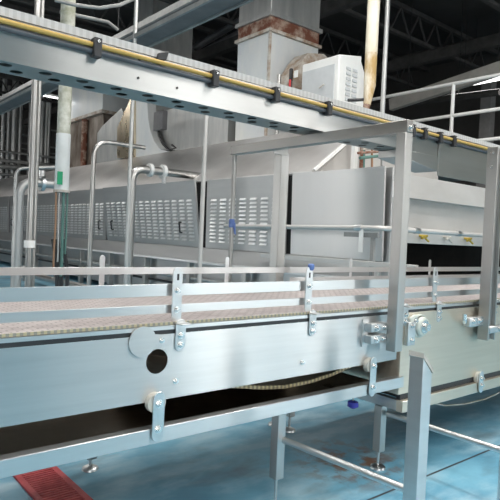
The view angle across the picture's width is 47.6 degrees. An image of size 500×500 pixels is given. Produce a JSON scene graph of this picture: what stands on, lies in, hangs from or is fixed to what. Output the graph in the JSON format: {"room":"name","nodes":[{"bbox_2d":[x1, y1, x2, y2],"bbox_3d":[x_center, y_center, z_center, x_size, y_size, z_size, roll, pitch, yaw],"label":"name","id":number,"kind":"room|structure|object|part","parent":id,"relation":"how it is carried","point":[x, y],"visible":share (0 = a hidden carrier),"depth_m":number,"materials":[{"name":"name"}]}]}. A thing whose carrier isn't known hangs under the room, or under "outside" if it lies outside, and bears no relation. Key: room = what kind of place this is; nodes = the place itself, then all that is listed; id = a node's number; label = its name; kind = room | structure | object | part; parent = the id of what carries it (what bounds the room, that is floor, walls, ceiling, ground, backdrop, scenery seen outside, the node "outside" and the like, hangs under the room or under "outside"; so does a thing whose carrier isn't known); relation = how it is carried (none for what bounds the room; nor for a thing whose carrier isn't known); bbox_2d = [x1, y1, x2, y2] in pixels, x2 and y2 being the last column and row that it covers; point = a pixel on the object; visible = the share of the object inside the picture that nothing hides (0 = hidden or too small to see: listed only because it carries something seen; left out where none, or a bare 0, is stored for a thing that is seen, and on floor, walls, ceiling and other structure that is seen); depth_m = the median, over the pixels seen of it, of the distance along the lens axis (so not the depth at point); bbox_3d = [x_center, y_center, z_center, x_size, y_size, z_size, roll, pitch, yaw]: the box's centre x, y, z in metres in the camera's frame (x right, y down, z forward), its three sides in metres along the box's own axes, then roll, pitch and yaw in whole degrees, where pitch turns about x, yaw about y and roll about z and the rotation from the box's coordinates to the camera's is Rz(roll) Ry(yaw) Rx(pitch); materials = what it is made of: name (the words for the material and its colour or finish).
{"room":"factory floor","nodes":[
{"label":"factory floor","id":0,"kind":"room"},
{"bbox_2d":[0,103,56,178],"bbox_3d":[-9.797,-3.689,30.465,11.700,7.600,0.300,1,2,-40],"label":"wall","id":1,"kind":"structure","parent":0,"point":[25,112],"depth_m":28.83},
{"bbox_2d":[23,0,367,124],"bbox_3d":[1.010,-5.562,13.821,0.200,0.280,38.900,1,2,-40],"label":"trim","id":2,"kind":"structure","parent":1,"relation":"attached to","point":[327,7],"depth_m":15.56,"materials":[{"name":"black metal"}]},
{"bbox_2d":[363,33,499,75],"bbox_3d":[4.471,-5.478,16.695,0.200,0.280,38.900,1,2,-40],"label":"beam","id":3,"kind":"structure","parent":1,"relation":"attached to","point":[488,42],"depth_m":15.59,"materials":[{"name":"grey metal"}]},
{"bbox_2d":[0,0,198,101],"bbox_3d":[-5.643,-3.977,14.257,0.440,0.100,18.500,1,2,-40],"label":"cable tray","id":4,"kind":"object","parent":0,"point":[179,5],"visible":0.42,"depth_m":9.13,"materials":[{"name":"grey metal"}]},
{"bbox_2d":[0,0,253,114],"bbox_3d":[-6.080,-2.900,12.661,0.310,0.050,20.500,1,2,-40],"label":"cable tray","id":5,"kind":"object","parent":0,"point":[200,12],"visible":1,"depth_m":6.36,"materials":[{"name":"grey metal"}]},
{"bbox_2d":[0,261,499,499],"bbox_3d":[-3.131,0.947,10.790,27.000,0.100,39.500,1,2,-40],"label":"floor","id":6,"kind":"structure","parent":0,"point":[232,462],"depth_m":3.29,"materials":[{"name":"blue paint"}]},
{"bbox_2d":[0,78,56,178],"bbox_3d":[-9.390,-3.763,24.524,6.809,8.076,1.050,1,2,-40],"label":"rack","id":7,"kind":"object","parent":6,"relation":"on","point":[14,118],"visible":0.38,"depth_m":23.95,"materials":[{"name":"grey metal"}]},
{"bbox_2d":[23,0,40,286],"bbox_3d":[-1.412,-2.661,3.867,0.076,7.600,0.076,1,2,-40],"label":"pipe","id":8,"kind":"object","parent":6,"relation":"on","point":[29,244],"visible":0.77,"depth_m":3.90,"materials":[{"name":"metal"}]},
{"bbox_2d":[10,166,54,286],"bbox_3d":[-3.879,-0.365,10.415,0.933,2.472,0.060,1,2,-40],"label":"vent pipe","id":9,"kind":"object","parent":6,"relation":"on","point":[22,167],"visible":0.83,"depth_m":10.12,"materials":[{"name":"silver metal"}]},
{"bbox_2d":[11,170,54,286],"bbox_3d":[-3.519,-0.205,9.423,0.802,2.233,0.260,1,2,-40],"label":"pipe","id":10,"kind":"object","parent":6,"relation":"on","point":[43,183],"visible":0.71,"depth_m":9.16,"materials":[{"name":"metal"}]},
{"bbox_2d":[31,0,44,286],"bbox_3d":[-1.399,-2.662,3.917,0.027,7.600,0.028,1,2,-40],"label":"conduit","id":11,"kind":"object","parent":6,"relation":"on","point":[42,1],"visible":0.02,"depth_m":3.96,"materials":[{"name":"metal"}]},
{"bbox_2d":[13,466,92,499],"bbox_3d":[-0.895,1.189,2.712,0.220,0.012,0.800,1,2,-40],"label":"floor drain","id":12,"kind":"object","parent":6,"relation":"on","point":[51,483],"visible":0.94,"depth_m":2.83,"materials":[{"name":"metal"}]},
{"bbox_2d":[51,239,58,285],"bbox_3d":[-2.463,0.436,7.152,0.133,1.158,0.056,1,2,-40],"label":"hose","id":13,"kind":"object","parent":6,"relation":"on","point":[56,262],"visible":0.26,"depth_m":7.13,"materials":[{"name":"plastic"}]},
{"bbox_2d":[21,275,91,285],"bbox_3d":[-4.219,0.692,12.108,0.140,0.247,5.500,1,2,-40],"label":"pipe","id":14,"kind":"object","parent":6,"relation":"on","point":[50,279],"visible":0.26,"depth_m":12.03,"materials":[{"name":"metal"}]},
{"bbox_2d":[56,239,62,285],"bbox_3d":[-2.458,0.434,7.286,0.135,1.156,0.056,1,2,-40],"label":"hose","id":15,"kind":"object","parent":6,"relation":"on","point":[60,277],"visible":0.21,"depth_m":7.28,"materials":[{"name":"plastic"}]},
{"bbox_2d":[63,239,68,285],"bbox_3d":[-2.430,0.432,7.439,0.137,1.156,0.056,1,2,-40],"label":"hose","id":16,"kind":"object","parent":6,"relation":"on","point":[65,257],"visible":0.26,"depth_m":7.42,"materials":[{"name":"plastic"}]},
{"bbox_2d":[86,140,145,285],"bbox_3d":[-2.301,-0.451,9.767,0.987,2.816,0.076,1,2,-40],"label":"vent pipe","id":17,"kind":"object","parent":6,"relation":"on","point":[98,145],"visible":0.89,"depth_m":9.45,"materials":[{"name":"metal"}]},
{"bbox_2d":[123,0,137,284],"bbox_3d":[-1.363,-2.730,6.764,0.047,7.600,0.048,1,2,-40],"label":"conduit","id":18,"kind":"object","parent":6,"relation":"on","point":[135,25],"visible":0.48,"depth_m":6.79,"materials":[{"name":"silver metal"}]},
{"bbox_2d":[127,163,200,284],"bbox_3d":[-1.479,-0.234,9.812,1.452,2.454,0.240,1,2,-40],"label":"pipe","id":19,"kind":"object","parent":6,"relation":"on","point":[162,171],"visible":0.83,"depth_m":9.39,"materials":[{"name":"metal"}]},
{"bbox_2d":[0,255,403,499],"bbox_3d":[-1.104,0.607,2.181,4.309,1.182,1.106,1,2,-40],"label":"conveyor","id":20,"kind":"object","parent":6,"relation":"on","point":[87,372],"visible":0.99,"depth_m":2.30,"materials":[{"name":"metal"}]},
{"bbox_3d":[-1.364,0.094,2.455,4.240,0.038,0.006,1,2,-40],"label":"guard rail","id":21,"kind":"part","parent":20,"relation":"part of","materials":[{"name":"metal"}]},
{"bbox_3d":[-0.826,0.218,1.803,4.240,0.034,0.006,1,2,-40],"label":"guard rail","id":22,"kind":"part","parent":20,"relation":"part of","materials":[{"name":"metal"}]},
{"bbox_3d":[-0.823,0.144,1.801,4.240,0.047,0.006,1,2,-40],"label":"guard rail","id":23,"kind":"part","parent":20,"relation":"part of","materials":[{"name":"metal"}]},
{"bbox_3d":[-0.815,0.434,1.760,4.210,0.250,0.004,1,2,-40],"label":"panel","id":24,"kind":"part","parent":20,"relation":"part of","materials":[{"name":"metal"}]},
{"bbox_3d":[-0.805,0.685,1.780,4.260,0.060,0.044,1,2,-40],"label":"rail","id":25,"kind":"part","parent":20,"relation":"part of","materials":[{"name":"metal"}]},
{"bbox_3d":[0.135,0.917,2.736,0.050,0.366,0.050,1,2,-40],"label":"leg","id":26,"kind":"part","parent":20,"relation":"part of","materials":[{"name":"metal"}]},
{"bbox_3d":[0.583,0.874,3.216,0.064,0.042,0.064,1,2,-40],"label":"knob","id":27,"kind":"part","parent":20,"relation":"part of","materials":[{"name":"blue plastic"}]},
{"bbox_2d":[197,115,208,282],"bbox_3d":[-0.462,-0.182,6.095,0.188,2.624,0.050,2,2,-33],"label":"pole","id":28,"kind":"object","parent":6,"relation":"on","point":[205,126],"visible":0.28,"depth_m":6.03,"materials":[{"name":"silver metal"}]},
{"bbox_2d":[0,132,499,284],"bbox_3d":[-0.406,-0.724,17.930,11.790,3.130,20.075,1,2,-40],"label":"oven","id":29,"kind":"object","parent":6,"relation":"on","point":[167,216],"visible":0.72,"depth_m":9.38,"materials":[{"name":"metal"}]},
{"bbox_3d":[-6.000,0.242,15.911,0.100,0.800,0.100,1,2,-40],"label":"leg","id":30,"kind":"part","parent":29,"relation":"part of","materials":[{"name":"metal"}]},
{"bbox_3d":[-4.024,0.389,13.527,0.100,0.800,0.100,1,2,-40],"label":"leg","id":31,"kind":"part","parent":29,"relation":"part of","materials":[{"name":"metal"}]},
{"bbox_2d":[70,87,129,167],"bbox_3d":[-4.698,-4.222,18.015,1.676,3.470,3.695,1,2,-40],"label":"duct","id":32,"kind":"object","parent":29,"relation":"on","point":[90,110],"visible":0.25,"depth_m":17.13,"materials":[{"name":"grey metal"}]},
{"bbox_3d":[-3.036,0.463,12.335,0.100,0.800,0.100,1,2,-40],"label":"leg","id":33,"kind":"part","parent":29,"relation":"part of","materials":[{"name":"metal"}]},
{"bbox_2d":[96,108,125,162],"bbox_3d":[-3.731,-3.063,15.435,0.220,1.367,1.520,1,2,-40],"label":"motor cover","id":34,"kind":"object","parent":29,"relation":"on","point":[108,131],"visible":0.47,"depth_m":15.35,"materials":[{"name":"grey metal"}]},
{"bbox_3d":[-2.048,0.536,11.142,0.100,0.800,0.100,1,2,-40],"label":"leg","id":35,"kind":"part","parent":29,"relation":"part of","materials":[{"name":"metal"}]},
{"bbox_2d":[117,100,175,158],"bbox_3d":[-2.448,-3.208,13.776,0.390,1.872,2.981,1,2,-40],"label":"fan housing","id":36,"kind":"object","parent":29,"relation":"on","point":[148,123],"visible":0.68,"depth_m":13.86,"materials":[{"name":"grey metal"}]},
{"bbox_3d":[-3.068,-3.146,14.553,0.250,1.635,1.002,1,2,-40],"label":"inlet plate","id":37,"kind":"part","parent":36,"relation":"part of","materials":[{"name":"beige metal"}]},
{"bbox_2d":[138,0,192,111],"bbox_3d":[-2.393,-4.528,15.291,1.239,4.420,1.000,1,2,-40],"label":"duct","id":38,"kind":"object","parent":29,"relation":"on","point":[181,44],"visible":0.02,"depth_m":14.89,"materials":[{"name":"grey metal"}]},
{"bbox_3d":[-4.772,-0.222,14.430,0.200,0.210,19.700,1,2,-40],"label":"kick panel","id":39,"kind":"part","parent":29,"relation":"part of","materials":[{"name":"silver metal"}]},
{"bbox_3d":[-1.060,0.609,9.950,0.100,0.800,0.100,1,2,-40],"label":"leg","id":40,"kind":"part","parent":29,"relation":"part of","materials":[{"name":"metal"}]},
{"bbox_2d":[160,108,235,149],"bbox_3d":[-0.889,-2.762,13.396,1.360,1.120,3.000,1,2,-40],"label":"fan casing","id":41,"kind":"object","parent":29,"relation":"on","point":[184,130],"visible":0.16,"depth_m":12.83,"materials":[{"name":"grey metal"}]},
{"bbox_2d":[0,132,437,196],"bbox_3d":[-3.859,-1.928,15.822,3.000,0.930,18.560,1,2,-40],"label":"hood","id":42,"kind":"object","parent":29,"relation":"attached to","point":[332,156],"depth_m":10.46,"materials":[{"name":"silver metal"}]},
{"bbox_3d":[-0.073,0.683,8.758,0.100,0.800,0.100,1,2,-40],"label":"leg","id":43,"kind":"part","parent":29,"relation":"part of","materials":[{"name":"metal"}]},
{"bbox_2d":[234,0,326,140],"bbox_3d":[0.695,-4.291,11.266,1.400,4.420,1.450,1,2,-40],"label":"duct","id":44,"kind":"object","parent":29,"relation":"on","point":[275,37],"visible":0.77,"depth_m":10.93,"materials":[{"name":"white metal"}]},
{"bbox_2d":[274,68,297,133],"bbox_3d":[0.678,-2.668,10.254,0.118,1.226,0.550,1,2,-40],"label":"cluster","id":45,"kind":"object","parent":29,"relation":"on","point":[290,69],"visible":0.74,"depth_m":10.22,"materials":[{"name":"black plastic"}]},
{"bbox_3d":[0.511,-2.643,10.422,0.076,1.153,0.080,1,2,-40],"label":"post","id":46,"kind":"part","parent":45,"relation":"part of","materials":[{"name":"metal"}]},
{"bbox_3d":[0.740,-3.158,10.240,0.060,0.240,0.060,1,2,-40],"label":"handle","id":47,"kind":"part","parent":45,"relation":"part of","materials":[{"name":"black plastic"}]},
{"bbox_3d":[1.347,-1.508,8.083,1.204,0.897,0.040,1,2,-40],"label":"gable trim","id":48,"kind":"part","parent":29,"relation":"part of","materials":[{"name":"white paint"}]},
{"bbox_2d":[302,54,363,106],"bbox_3d":[1.424,-2.665,9.831,0.792,1.306,0.880,1,2,-40],"label":"cabinet","id":49,"kind":"object","parent":29,"relation":"on","point":[339,77],"visible":0.56,"depth_m":9.51,"materials":[{"name":"white metal"}]},
{"bbox_3d":[1.141,-2.589,9.647,0.018,1.000,0.750,1,2,-40],"label":"door","id":50,"kind":"part","parent":49,"relation":"part of","materials":[{"name":"white metal"}]},
{"bbox_3d":[1.099,-0.471,7.396,0.060,1.135,1.580,1,2,-40],"label":"door panel","id":51,"kind":"part","parent":29,"relation":"part of","materials":[{"name":"metal"}]},
{"bbox_2d":[351,146,357,168],"bbox_3d":[1.423,-1.250,7.733,0.070,0.533,0.060,1,2,-40],"label":"post","id":52,"kind":"object","parent":29,"relation":"on","point":[354,156],"visible":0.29,"depth_m":7.71,"materials":[{"name":"white metal"}]},
{"bbox_2d":[357,148,382,167],"bbox_3d":[1.685,-1.272,7.754,0.652,0.344,0.044,1,2,-40],"label":"pipe manifold","id":53,"kind":"object","parent":29,"relation":"on","point":[363,152],"visible":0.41,"depth_m":7.66,"materials":[{"name":"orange metal"}]},
{"bbox_2d":[380,0,389,112],"bbox_3d":[2.300,-4.200,9.448,0.076,4.470,0.080,1,2,-40],"label":"riser pipe","id":54,"kind":"object","parent":29,"relation":"on","point":[387,2],"visible":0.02,"depth_m":9.44,"materials":[{"name":"white metal"}]},
{"bbox_3d":[3.709,-0.398,8.666,5.240,0.420,0.040,1,2,-40],"label":"panel","id":55,"kind":"part","parent":29,"relation":"part of","materials":[{"name":"silver metal"}]},
{"bbox_2d":[410,175,484,208],"bbox_3d":[3.436,-0.777,9.021,5.220,0.295,1.229,1,2,-40],"label":"hood","id":56,"kind":"object","parent":29,"relation":"attached to","point":[423,190],"depth_m":7.61,"materials":[{"name":"silver metal"}]},
{"bbox_2d":[228,119,413,351],"bbox_3d":[0.325,0.264,3.492,0.238,1.930,1.481,2,2,-34],"label":"gantry","id":57,"kind":"object","parent":6,"relation":"on","point":[403,129],"visible":0.88,"depth_m":2.96,"materials":[{"name":"metal"}]},
{"bbox_2d":[229,219,235,234],"bbox_3d":[-0.129,-0.165,4.028,0.043,0.110,0.048,1,2,-40],"label":"tie","id":58,"kind":"object","parent":57,"relation":"attached to","point":[231,221],"visible":1,"depth_m":4.01,"materials":[{"name":"blue plastic"}]},
{"bbox_3d":[-0.149,0.260,4.040,0.032,1.870,0.033,1,2,-40],"label":"post","id":59,"kind":"part","parent":57,"relation":"part of","materials":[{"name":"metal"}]},
{"bbox_2d":[0,6,499,184],"bbox_3d":[0.609,-0.734,3.594,9.500,0.344,0.238,1,2,-40],"label":"conveyor","id":60,"kind":"object","parent":57,"relation":"on","point":[34,47],"visible":0.87,"depth_m":2.79,"materials":[{"name":"metal"}]},
{"bbox_3d":[0.536,-0.789,3.683,9.500,0.167,0.004,1,2,-40],"label":"plate","id":61,"kind":"part","parent":60,"relation":"part of","materials":[{"name":"metal"}]},
{"bbox_3d":[2.262,-0.640,4.870,2.323,0.240,0.008,1,2,-40],"label":"splice plate","id":62,"kind":"part","parent":60,"relation":"part of","materials":[{"name":"metal"}]},
{"bbox_3d":[0.187,-0.010,3.854,0.072,1.288,0.072,1,2,-40],"label":"post","id":63,"kind":"part","parent":57,"relation":"part of","materials":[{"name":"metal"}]},
{"bbox_3d":[0.206,-0.662,3.776,0.124,0.055,0.008,1,2,-40],"label":"corner plate","id":64,"kind":"part","parent":57,"relation":"part of","materials":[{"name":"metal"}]},
{"bbox_3d":[0.589,0.425,2.915,0.045,0.140,0.008,1,2,-40],"label":"mounting plate","id":65,"kind":"part","parent":57,"relation":"part of","materials":[{"name":"metal"}]},
{"bbox_3d":[0.775,-0.039,2.948,0.060,1.133,0.060,1,2,-40],"label":"post","id":66,"kind":"part","parent":57,"relation":"part of","materials":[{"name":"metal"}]},
{"bbox_2d":[260,253,417,275],"bbox_3d":[0.923,0.636,6.863,0.050,1.075,2.480,1,2,-40],"label":"beam","id":67,"kind":"structure","parent":6,"relation":"on","point":[291,257],"depth_m":6.71,"materials":[{"name":"metal"}]},
{"bbox_2d":[282,350,432,499],"bbox_3d":[0.442,0.818,2.458,0.120,0.885,0.761,1,2,-40],"label":"post","id":68,"kind":"object","parent":6,"relation":"on","point":[413,487],"visible":1,"depth_m":2.19,"materials":[{"name":"metal"}]},
{"bbox_3d":[0.646,0.834,2.212,0.062,0.844,0.062,1,2,-40],"label":"post","id":69,"kind":"part","parent":68,"relation":"part of","materials":[{"name":"metal"}]},
{"bbox_2d":[344,229,379,275],"bbox_3d":[1.272,0.468,6.686,0.065,1.450,0.506,1,2,-40],"label":"stand","id":70,"kind":"object","parent":6,"relation":"on","point":[360,234],"visible":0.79,"depth_m":6.57,"materials":[{"name":"white paint"}]},
{"bbox_2d":[223,224,482,236],"bbox_3d":[2.718,-0.260,9.344,5.692,0.090,2.967,1,2,-40],"label":"pipe","id":71,"kind":"object","parent":70,"relation":"on","point":[357,227],"visible":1,"depth_m":7.13,"materials":[{"name":"metal"}]},
{"bbox_3d":[1.311,-0.178,6.678,0.040,0.055,0.506,1,2,-40],"label":"arm","id":72,"kind":"part","parent":70,"relation":"part of"},
{"bbox_2d":[291,169,462,181],"bbox_3d":[4.422,-0.235,11.451,2.580,2.900,8.000,1,2,-40],"label":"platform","id":73,"kind":"object","parent":6,"relation":"on","point":[439,177],"visible":0.02,"depth_m":12.87,"materials":[{"name":"grey metal"}]},
{"bbox_2d":[372,73,499,141],"bbox_3d":[3.841,-2.386,10.319,0.065,1.400,6.802,1,2,-40],"label":"handrail","id":74,"kind":"object","parent":73,"relation":"on","point":[451,115],"visible":0.32,"depth_m":10.43,"materials":[{"name":"grey metal"}]},
{"bbox_3d":[3.870,-3.054,10.302,0.064,0.061,6.802,1,2,-40],"label":"rail","id":75,"kind":"part","parent":74,"relation":"part of","materials":[{"name":"grey metal"}]},
{"bbox_3d":[3.844,-2.465,10.317,0.064,0.061,6.802,1,2,-40],"label":"rail","id":76,"kind":"part","parent":74,"relation":"part of","materials":[{"name":"grey metal"}]},
{"bbox_3d":[3.821,-1.956,10.329,0.064,0.061,6.802,1,2,-40],"label":"toe rail","id":77,"kind":"part","parent":74,"relation":"part of","materials":[{"name":"grey metal"}]},
{"bbox_2d":[286,259,499,470],"bbox_3d":[1.666,0.684,4.418,2.990,1.166,1.060,1,2,-40],"label":"conveyor","id":78,"kind":"object","parent":6,"relation":"on","point":[463,364],"visible":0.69,"depth_m":3.46,"materials":[{"name":"metal"}]},
{"bbox_3d":[0.273,0.985,3.823,0.050,0.270,0.050,1,2,-40],"label":"leg","id":79,"kind":"part","parent":78,"relation":"part of","materials":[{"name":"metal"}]},
{"bbox_3d":[0.533,0.842,3.530,0.040,0.060,0.928,1,2,-40],"label":"rail","id":80,"kind":"part","parent":78,"relation":"part of","materials":[{"name":"metal"}]},
{"bbox_3d":[0.745,1.021,3.261,0.050,0.266,0.050,1,2,-40],"label":"leg","id":81,"kind":"part","parent":78,"relation":"part of","materials":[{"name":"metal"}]},
{"bbox_3d":[1.403,0.229,4.756,2.958,0.035,0.006,1,2,-40],"label":"guard rail","id":82,"kind":"part","parent":78,"relation":"part of","materials":[{"name":"metal"}]},
{"bbox_3d":[1.406,0.161,4.755,2.958,0.038,0.006,1,2,-40],"label":"guard rail","id":83,"kind":"part","parent":78,"relation":"part of","materials":[{"name":"metal"}]},
{"bbox_3d":[0.886,0.463,3.146,0.070,0.130,0.026,1,2,-40],"label":"bearing plate","id":84,"kind":"part","parent":78,"relation":"part of","materials":[{"name":"metal"}]},
{"bbox_3d":[1.665,0.579,4.429,2.960,0.450,0.944,1,2,-40],"label":"panel","id":85,"kind":"part","parent":78,"relation":"part of","materials":[{"name":"metal"}]},
{"bbox_3d":[1.958,0.894,4.083,2.940,0.064,0.044,1,2,-40],"label":"rail","id":86,"kind":"part","parent":78,"relation":"part of","materials":[{"name":"metal"}]},
{"bbox_3d":[1.944,0.285,4.103,2.958,0.034,0.006,1,2,-40],"label":"guard rail","id":87,"kind":"part","parent":78,"relation":"part of","materials":[{"name":"metal"}]},
{"bbox_3d":[1.947,0.211,4.101,2.958,0.047,0.006,1,2,-40],"label":"guard rail","id":88,"kind":"part","parent":78,"relation":"part of","materials":[{"name":"metal"}]},
{"bbox_2d":[462,147,499,340],"bbox_3d":[1.497,-0.038,3.565,0.464,1.215,0.113,1,2,-40],"label":"post","id":89,"kind":"object","parent":78,"relation":"attached to","point":[485,320],"visible":1,"depth_m":3.58,"materials":[{"name":"metal"}]},
{"bbox_3d":[1.310,0.423,3.462,0.028,0.068,0.064,3,2,24],"label":"lever","id":90,"kind":"part","parent":89,"relation":"part of","materials":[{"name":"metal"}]},
{"bbox_3d":[1.446,0.447,3.593,0.290,0.060,0.050,1,2,-40],"label":"clamp arm","id":91,"kind":"part","parent":89,"relation":"part of","materials":[{"name":"metal"}]},
{"bbox_2d":[385,411,499,499],"bbox_3d":[1.038,0.832,2.953,0.120,0.885,0.760,1,2,-40],"label":"rail","id":92,"kind":"object","parent":6,"relation":"on","point":[433,428],"visible":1,"depth_m":2.88,"materials":[{"name":"metal"}]},
{"bbox_3d":[1.242,0.848,2.707,0.062,0.844,0.062,1,2,-40],"label":"post","id":93,"kind":"part","parent":92,"relation":"part of","materials":[{"name":"metal"}]},
{"bbox_2d":[0,0,499,106],"bbox_3d":[-2.786,-6.793,10.600,27.000,0.200,39.500,1,2,-40],"label":"roof trusses","id":94,"kind":"structure","parent":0,"point":[448,12],"depth_m":16.57,"materials":[{"name":"grey metal"}]},
{"bbox_2d":[44,94,57,98],"bbox_3d":[-6.294,-5.927,17.879,1.100,2.200,0.120,1,2,-40],"label":"ceiling lamp","id":95,"kind":"object","parent":94,"relation":"hanging from","point":[46,95],"visible":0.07,"depth_m":17.93,"materials":[{"name":"white paint"}]},
{"bbox_2d":[53,0,75,192],"bbox_3d":[-2.229,-3.646,7.030,0.197,5.861,0.200,1,2,-40],"label":"insulated pipe","id":96,"kind":"object","parent":94,"relation":"hanging from","point":[67,13],"visible":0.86,"depth_m":7.01,"materials":[{"name":"white fabric"}]},
{"bbox_2d":[52,192,56,266],"bbox_3d":[-2.424,-0.211,7.044,0.035,1.020,0.043,1,2,-40],"label":"hanging cable","id":97,"kind":"object","parent":96,"relation":"hanging from","point":[55,222],"visible":0.84,"depth_m":7.03,"materials":[{"name":"brown rubber"}]},
{"bbox_2d":[57,192,59,261],"bbox_3d":[-2.386,-0.285,7.069,0.033,0.870,0.036,2,1,-17],"label":"hanging cable","id":98,"kind":"object","parent":96,"relation":"hanging from","point":[58,192],"visible":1,"depth_m":7.06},
{"bbox_2d":[59,192,64,275],"bbox_3d":[-2.350,-0.194,7.106,0.043,1.051,0.052,2,1,-17],"label":"hanging cable","id":99,"kind":"object","parent":96,"relation":"hanging from","point":[63,194],"visible":0.92,"depth_m":7.09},
{"bbox_2d":[64,193,67,253],"bbox_3d":[-2.309,-0.333,7.132,0.030,0.770,0.036,2,1,-17],"label":"hanging cable","id":100,"kind":"object","parent":96,"relation":"hanging from","point":[66,213],"visible":0.99,"depth_m":7.12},
{"bbox_2d":[59,0,119,30],"bbox_3d":[-1.986,-4.751,7.293,0.800,3.646,0.044,1,2,-40],"label":"curved pipe","id":101,"kind":"object","parent":94,"relation":"hanging from","point":[76,14],"visible":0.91,"depth_m":7.41,"materials":[{"name":"grey metal"}]},
{"bbox_2d":[54,0,133,9],"bbox_3d":[-1.720,-4.700,6.867,1.163,3.703,0.044,1,2,-40],"label":"curved pipe","id":102,"kind":"object","parent":94,"relation":"hanging from","point":[123,3],"visible":1,"depth_m":6.83,"materials":[{"name":"grey metal"}]},
{"bbox_2d":[192,14,238,52],"bbox_3d":[-1.311,-6.168,16.634,0.200,1.214,3.550,1,2,-40],"label":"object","id":103,"kind":"object","parent":94,"relation":"hanging from","point":[227,28],"visible":0.31,"depth_m":16.04,"materials":[{"name":"black metal"}]},
{"bbox_2d":[159,0,429,88],"bbox_3d":[-3.915,-6.300,11.710,26.700,0.820,0.120,1,2,-40],"label":"roof truss","id":104,"kind":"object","parent":94,"relation":"attached to","point":[327,31],"depth_m":17.35,"materials":[{"name":"grey metal"}]},
{"bbox_2d":[347,0,379,167],"bbox_3d":[1.653,-3.725,7.948,0.386,5.402,0.172,2,1,-20],"label":"pipe","id":105,"kind":"object","parent":94,"relation":"hanging from","point":[373,6],"visible":0.79,"depth_m":7.94,"materials":[{"name":"beige metal"}]},
{"bbox_2d":[359,103,369,167],"bbox_3d":[1.611,-1.545,8.027,0.125,1.040,0.140,1,2,-40],"label":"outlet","id":106,"kind":"object","parent":105,"relation":"attached to","point":[366,105],"depth_m":8.02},
{"bbox_2d":[320,0,499,68],"bbox_3d":[-2.258,-6.177,9.711,26.700,0.820,0.120,1,2,-40],"label":"truss","id":107,"kind":"object","parent":94,"relation":"attached to","point":[401,6],"depth_m":15.43,"materials":[{"name":"grey metal"}]},
{"bbox_2d":[360,7,499,109],"bbox_3d":[4.388,-5.206,16.006,0.180,2.597,5.606,1,2,-40],"label":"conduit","id":108,"kind":"object","parent":94,"relation":"hanging from","point":[492,92],"visible":0.52,"depth_m":14.69,"materials":[{"name":"black metal"}]},
{"bbox_3d":[5.461,-5.200,14.712,0.017,2.449,0.020,1,2,-40],"label":"hanger rod","id":109,"kind":"part","parent":108,"relation":"part of","materials":[{"name":"black metal"}]},
{"bbox_2d":[389,0,499,110],"bbox_3d":[4.907,-5.034,13.809,0.160,2.786,3.447,1,2,-40],"label":"beam","id":110,"kind":"structure","parent":94,"relation":"hanging from","point":[398,102],"depth_m":13.91,"materials":[{"name":"grey metal"}]},
{"bbox_3d":[4.151,-5.197,14.724,0.017,2.572,0.020,1,2,-40],"label":"hanger rod","id":111,"kind":"part","parent":110,"relation":"part of","materials":[{"name":"black metal"}]},
{"bbox_3d":[5.679,-5.238,12.885,0.017,2.265,0.020,1,2,-40],"label":"hanger rod","id":112,"kind":"part","parent":110,"relation":"part of","materials":[{"name":"black metal"}]},
{"bbox_2d":[393,14,497,59],"bbox_3d":[5.539,-6.041,16.208,0.180,0.836,3.323,1,2,-40],"label":"conduit","id":113,"kind":"object","parent":94,"relation":"hanging from","point":[413,53],"visible":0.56,"depth_m":16.53,"materials":[{"name":"black metal"}]},
{"bbox_2d":[464,9,499,84],"bbox_3d":[6.147,-5.334,14.276,0.340,2.100,2.200,1,2,-40],"label":"ceiling lamp","id":114,"kind":"object","parent":94,"relation":"hanging from","point":[497,78],"visible":0.2,"depth_m":14.65,"materials":[{"name":"white paint"}]},
{"bbox_2d":[475,77,499,84],"bbox_3d":[6.101,-4.300,14.302,0.300,0.030,2.160,1,2,-40],"label":"diffuser","id":115,"kind":"object","parent":114,"relation":"attached to","point":[498,78],"depth_m":14.35,"materials":[{"name":"white"}]},
{"bbox_2d":[196,53,499,185],"bbox_3d":[3.805,-2.910,23.452,0.300,7.600,28.500,1,2,-40],"label":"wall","id":116,"kind":"structure","parent":0,"point":[468,125],"depth_m":19.68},
{"bbox_2d":[0,73,31,82],"bbox_3d":[-10.543,-6.792,19.709,26.700,0.820,0.120,1,2,-40],"label":"trim","id":117,"kind":"structure","parent":116,"relation":"attached to","point":[1,76],"depth_m":21.13,"materials":[{"name":"black metal"}]},
{"bbox_2d":[0,72,57,103],"bbox_3d":[-12.200,-6.915,21.709,26.700,0.820,0.120,1,2,-40],"label":"roof truss","id":118,"kind":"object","parent":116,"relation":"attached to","point":[14,76],"depth_m":23.69,"materials":[{"name":"black metal"}]},
{"bbox_2d":[0,87,57,115],"bbox_3d":[-13.857,-7.038,23.709,26.700,0.820,0.120,1,2,-40],"label":"trim","id":119,"kind":"structure","parent":116,"relation":"attached to","point":[53,99],"depth_m":26.53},
{"bbox_2d":[0,1,236,71],"bbox_3d":[-7.229,-6.546,15.710,26.700,0.820,0.120,1,2,-40],"label":"trim","id":120,"kind":"structure","parent":116,"relation":"attached to","point":[4,4],"depth_m":17.34,"materials":[{"name":"grey metal"}]},
{"bbox_2d":[13,0,237,64],"bbox_3d":[-5.572,-6.423,13.710,26.700,0.820,0.120,1,2,-40],"label":"roof truss","id":121,"kind":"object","parent":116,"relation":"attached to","point":[130,5],"depth_m":15.37,"materials":[{"name":"black metal"}]},
{"bbox_2d":[480,0,499,11],"bbox_3d":[-0.601,-6.054,7.711,26.700,0.820,0.120,1,2,-40],"label":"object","id":122,"kind":"structure","parent":116,"relation":"attached to","point":[491,3],"depth_m":12.72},
{"bbox_2d":[476,81,496,187],"bbox_3d":[7.127,-2.020,17.310,0.300,6.420,0.320,1,2,-40],"label":"column","id":123,"kind":"structure","parent":0,"point":[486,123],"depth_m":17.15,"materials":[{"name":"grey metal"}]}
]}

